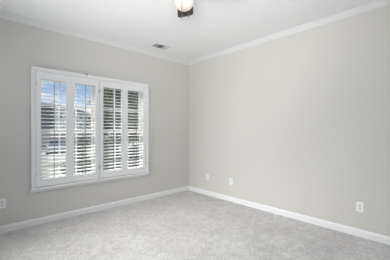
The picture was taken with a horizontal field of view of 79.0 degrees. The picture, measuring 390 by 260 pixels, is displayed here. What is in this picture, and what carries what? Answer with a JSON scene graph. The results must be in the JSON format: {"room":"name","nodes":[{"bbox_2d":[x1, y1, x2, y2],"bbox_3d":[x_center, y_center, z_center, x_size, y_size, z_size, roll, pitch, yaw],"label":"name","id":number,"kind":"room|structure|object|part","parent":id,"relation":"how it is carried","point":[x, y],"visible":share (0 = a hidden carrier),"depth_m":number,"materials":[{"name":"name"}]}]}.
{"room":"empty bedroom","nodes":[
{"label":"empty bedroom","id":0,"kind":"room"},
{"bbox_2d":[0,18,188,225],"bbox_3d":[-1.662,-0.101,3.710,4.350,2.720,0.150,0,0,-43],"label":"wall","id":1,"kind":"structure","parent":0,"point":[22,46],"depth_m":3.48,"materials":[{"name":"beige paint"}]},
{"bbox_2d":[0,198,5,208],"bbox_3d":[-2.382,0.901,2.921,0.072,0.116,0.009,0,0,-43],"label":"wall outlet","id":2,"kind":"object","parent":1,"relation":"attached to","point":[2,201],"visible":1,"depth_m":2.92,"materials":[{"name":"white plastic"}]},
{"bbox_2d":[41,79,94,179],"bbox_3d":[-1.895,-0.021,3.525,0.798,1.500,0.060,0,0,-43],"label":"window","id":3,"kind":"structure","parent":1,"relation":"in","point":[93,92],"depth_m":3.61,"materials":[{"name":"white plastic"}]},
{"bbox_2d":[36,71,69,186],"bbox_3d":[-1.966,-0.024,3.287,0.419,1.546,0.071,0,0,-43],"label":"plantation shutter","id":4,"kind":"object","parent":3,"relation":"attached to","point":[40,75],"visible":1,"depth_m":3.26,"materials":[{"name":"white paint"}]},
{"bbox_3d":[-1.967,0.706,3.292,0.304,0.087,0.024,0,0,-43],"label":"rail","id":5,"kind":"part","parent":4,"relation":"part of","materials":[{"name":"white paint"}]},
{"bbox_3d":[-1.967,-0.748,3.292,0.304,0.099,0.024,0,0,-43],"label":"rail","id":6,"kind":"part","parent":4,"relation":"part of","materials":[{"name":"white paint"}]},
{"bbox_3d":[-1.943,-0.018,3.265,0.008,1.320,0.008,0,0,-43],"label":"tilt rod","id":7,"kind":"part","parent":4,"relation":"part of","materials":[{"name":"white wood"}]},
{"bbox_3d":[-1.903,-0.359,3.535,0.754,0.780,0.022,0,0,-43],"label":"sash","id":8,"kind":"part","parent":3,"relation":"part of","materials":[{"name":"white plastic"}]},
{"bbox_3d":[-1.887,0.347,3.517,0.754,0.720,0.022,0,0,-43],"label":"sash","id":9,"kind":"part","parent":3,"relation":"part of","materials":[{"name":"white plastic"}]},
{"bbox_2d":[70,76,98,181],"bbox_3d":[-1.661,-0.024,3.574,0.419,1.546,0.071,0,0,-43],"label":"plantation shutter","id":10,"kind":"object","parent":3,"relation":"attached to","point":[77,80],"visible":1,"depth_m":3.54,"materials":[{"name":"white paint"}]},
{"bbox_3d":[-1.666,0.706,3.576,0.304,0.087,0.024,0,0,-43],"label":"rail","id":11,"kind":"part","parent":10,"relation":"part of","materials":[{"name":"white paint"}]},
{"bbox_3d":[-1.666,-0.748,3.576,0.304,0.099,0.024,0,0,-43],"label":"rail","id":12,"kind":"part","parent":10,"relation":"part of","materials":[{"name":"white paint"}]},
{"bbox_3d":[-1.641,-0.018,3.550,0.008,1.320,0.008,0,0,-43],"label":"tilt rod","id":13,"kind":"part","parent":10,"relation":"part of","materials":[{"name":"white wood"}]},
{"bbox_3d":[-1.895,-0.021,3.525,0.798,1.500,0.060,0,0,-43],"label":"frame","id":14,"kind":"part","parent":3,"relation":"part of","materials":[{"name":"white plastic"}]},
{"bbox_2d":[30,66,149,192],"bbox_3d":[-1.501,-0.015,3.713,1.796,1.669,0.064,0,0,-43],"label":"window frame","id":15,"kind":"structure","parent":1,"relation":"attached to","point":[33,189],"depth_m":3.43,"materials":[{"name":"white paint"}]},
{"bbox_3d":[-2.139,-0.043,3.134,0.046,1.605,0.030,0,0,-43],"label":"casing","id":16,"kind":"part","parent":15,"relation":"part of","materials":[{"name":"white paint"}]},
{"bbox_3d":[-1.501,0.787,3.713,1.796,0.064,0.064,0,0,-43],"label":"sill","id":17,"kind":"part","parent":15,"relation":"part of","materials":[{"name":"white paint"}]},
{"bbox_3d":[-1.514,-0.022,3.729,0.012,1.555,0.024,0,0,-43],"label":"post","id":18,"kind":"part","parent":15,"relation":"part of","materials":[{"name":"white paint"}]},
{"bbox_3d":[-0.884,-0.043,4.319,0.046,1.605,0.030,0,0,-43],"label":"casing","id":19,"kind":"part","parent":15,"relation":"part of","materials":[{"name":"white paint"}]},
{"bbox_2d":[0,186,187,232],"bbox_3d":[-1.606,1.216,3.650,4.050,0.086,0.015,0,0,-43],"label":"baseboard","id":20,"kind":"structure","parent":1,"relation":"attached to","point":[19,225],"depth_m":3.55,"materials":[{"name":"white paint"}]},
{"bbox_2d":[0,11,188,65],"bbox_3d":[-1.595,-1.426,3.639,4.050,0.070,0.046,0,0,-43],"label":"trim","id":21,"kind":"structure","parent":1,"relation":"attached to","point":[4,15],"depth_m":3.54,"materials":[{"name":"white paint"}]},
{"bbox_2d":[103,87,141,171],"bbox_3d":[-1.280,-0.021,4.105,0.812,1.500,0.060,0,0,-43],"label":"window","id":22,"kind":"structure","parent":1,"relation":"in","point":[139,93],"depth_m":4.31,"materials":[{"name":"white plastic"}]},
{"bbox_2d":[100,80,124,177],"bbox_3d":[-1.350,-0.024,3.867,0.419,1.546,0.071,0,0,-43],"label":"plantation shutter","id":23,"kind":"object","parent":22,"relation":"attached to","point":[120,171],"visible":1,"depth_m":3.85,"materials":[{"name":"white paint"}]},
{"bbox_3d":[-1.352,0.706,3.872,0.304,0.087,0.024,0,0,-43],"label":"rail","id":24,"kind":"part","parent":23,"relation":"part of","materials":[{"name":"white paint"}]},
{"bbox_3d":[-1.352,-0.748,3.872,0.304,0.099,0.024,0,0,-43],"label":"rail","id":25,"kind":"part","parent":23,"relation":"part of","materials":[{"name":"white paint"}]},
{"bbox_3d":[-1.328,-0.018,3.846,0.008,1.320,0.008,0,0,-43],"label":"tilt rod","id":26,"kind":"part","parent":23,"relation":"part of","materials":[{"name":"white wood"}]},
{"bbox_3d":[-1.289,-0.359,4.115,0.768,0.780,0.022,0,0,-43],"label":"sash","id":27,"kind":"part","parent":22,"relation":"part of","materials":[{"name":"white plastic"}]},
{"bbox_3d":[-1.273,0.347,4.097,0.768,0.720,0.022,0,0,-43],"label":"sash","id":28,"kind":"part","parent":22,"relation":"part of","materials":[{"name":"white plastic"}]},
{"bbox_2d":[125,84,145,174],"bbox_3d":[-1.046,-0.024,4.155,0.419,1.546,0.071,0,0,-43],"label":"plantation shutter","id":29,"kind":"object","parent":22,"relation":"attached to","point":[142,89],"visible":1,"depth_m":4.13,"materials":[{"name":"white paint"}]},
{"bbox_3d":[-1.051,0.706,4.157,0.304,0.087,0.024,0,0,-43],"label":"rail","id":30,"kind":"part","parent":29,"relation":"part of","materials":[{"name":"white paint"}]},
{"bbox_3d":[-1.051,-0.748,4.157,0.304,0.099,0.024,0,0,-43],"label":"rail","id":31,"kind":"part","parent":29,"relation":"part of","materials":[{"name":"white paint"}]},
{"bbox_3d":[-1.026,-0.018,4.131,0.008,1.320,0.008,0,0,-43],"label":"tilt rod","id":32,"kind":"part","parent":29,"relation":"part of","materials":[{"name":"white wood"}]},
{"bbox_3d":[-1.280,-0.021,4.105,0.812,1.500,0.060,0,0,-43],"label":"frame","id":33,"kind":"part","parent":22,"relation":"part of","materials":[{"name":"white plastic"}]},
{"bbox_2d":[0,0,377,60],"bbox_3d":[-0.083,-1.561,2.038,4.350,0.200,4.750,0,0,-43],"label":"ceiling","id":34,"kind":"structure","parent":0,"point":[214,26],"depth_m":3.08,"materials":[{"name":"white paint"}]},
{"bbox_2d":[151,43,171,49],"bbox_3d":[-0.588,-1.456,4.101,0.310,0.009,0.196,0,0,-43],"label":"ceiling vent","id":35,"kind":"object","parent":34,"relation":"in","point":[156,45],"visible":1,"depth_m":4.09,"materials":[{"name":"white metal"}]},
{"bbox_2d":[174,0,193,17],"bbox_3d":[-0.096,-1.196,2.060,0.884,0.530,0.884,0,0,-43],"label":"ceiling fan","id":36,"kind":"object","parent":34,"relation":"hanging from","point":[184,7],"visible":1,"depth_m":2.04,"materials":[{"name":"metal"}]},
{"bbox_3d":[-0.096,-1.129,2.060,0.174,0.148,0.174,0,0,-43],"label":"light globe","id":37,"kind":"part","parent":36,"relation":"part of"},
{"bbox_3d":[-0.101,-1.261,2.415,0.170,0.008,0.370,-13,0,-1],"label":"blade","id":38,"kind":"part","parent":36,"relation":"part of","materials":[{"name":"grey metal"}]},
{"bbox_2d":[0,190,389,259],"bbox_3d":[-0.083,1.359,2.038,4.350,0.200,4.750,0,0,-43],"label":"floor","id":39,"kind":"structure","parent":0,"point":[184,225],"depth_m":2.77,"materials":[{"name":"grey carpet"}]},
{"bbox_2d":[189,5,389,236],"bbox_3d":[1.495,-0.101,3.425,0.150,2.720,4.600,0,0,-43],"label":"wall","id":40,"kind":"structure","parent":0,"point":[299,122],"depth_m":3.30,"materials":[{"name":"beige paint"}]},
{"bbox_2d":[188,186,389,244],"bbox_3d":[1.384,1.216,3.422,0.015,0.086,4.450,0,0,-43],"label":"baseboard","id":41,"kind":"structure","parent":40,"relation":"attached to","point":[380,238],"depth_m":3.27,"materials":[{"name":"white paint"}]},
{"bbox_2d":[188,0,389,64],"bbox_3d":[1.372,-1.426,3.412,0.046,0.070,4.450,0,0,-43],"label":"trim","id":42,"kind":"structure","parent":40,"relation":"attached to","point":[380,3],"depth_m":3.27,"materials":[{"name":"white paint"}]},
{"bbox_2d":[356,201,363,211],"bbox_3d":[1.962,0.906,2.814,0.009,0.116,0.072,0,0,-43],"label":"wall outlet","id":43,"kind":"object","parent":40,"relation":"attached to","point":[359,205],"visible":1,"depth_m":2.81,"materials":[{"name":"white plastic"}]},
{"label":"outside","id":44,"kind":"structure","parent":0,"visible":0},
{"bbox_2d":[41,136,138,176],"bbox_3d":[-20.055,2.909,62.566,130.000,0.300,109.000,0,0,-43],"label":"lawn","id":45,"kind":"structure","parent":44,"point":[107,136],"depth_m":19.35,"materials":[{"name":"plant"}]},
{"bbox_2d":[41,102,90,146],"bbox_3d":[-34.590,-1.016,53.258,20.800,7.750,35.500,0,0,-8],"label":"apartment building","id":46,"kind":"structure","parent":45,"relation":"on","point":[46,109],"depth_m":38.91,"materials":[{"name":"beige paint"}]},
{"bbox_2d":[61,137,90,173],"bbox_3d":[-5.594,1.567,11.379,1.640,2.597,1.404,0,0,11],"label":"shrub","id":47,"kind":"object","parent":45,"relation":"on","point":[77,137],"visible":0.3,"depth_m":11.17,"materials":[{"name":"green plant"}]},
{"bbox_2d":[90,136,120,171],"bbox_3d":[-3.542,1.521,10.035,1.658,2.689,1.662,0,0,-43],"label":"shrub","id":48,"kind":"object","parent":45,"relation":"on","point":[109,136],"visible":0.2,"depth_m":9.68,"materials":[{"name":"green plant"}]},
{"bbox_2d":[84,88,138,149],"bbox_3d":[-3.857,-0.136,11.981,2.884,5.996,2.823,0,0,-43],"label":"tree","id":49,"kind":"object","parent":45,"relation":"on","point":[105,90],"visible":0.33,"depth_m":11.53,"materials":[{"name":"green plant"}]},
{"bbox_2d":[128,145,138,166],"bbox_3d":[-2.922,1.733,12.542,1.816,2.265,1.845,0,0,-43],"label":"shrub","id":50,"kind":"object","parent":45,"relation":"on","point":[133,145],"visible":0.13,"depth_m":12.18,"materials":[{"name":"green plant"}]},
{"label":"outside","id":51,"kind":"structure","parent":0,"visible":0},
{"bbox_2d":[41,147,138,157],"bbox_3d":[-8.450,2.769,35.704,90.000,0.080,11.000,0,0,-43],"label":"parking lot","id":52,"kind":"structure","parent":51,"point":[44,153],"depth_m":27.22,"materials":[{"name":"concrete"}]},
{"bbox_2d":[46,141,64,153],"bbox_3d":[-17.063,1.928,28.944,1.910,1.598,4.670,0,0,-31],"label":"parked car","id":53,"kind":"object","parent":52,"relation":"on","point":[61,145],"visible":0.45,"depth_m":27.13,"materials":[{"name":"silver metal"}]}
]}

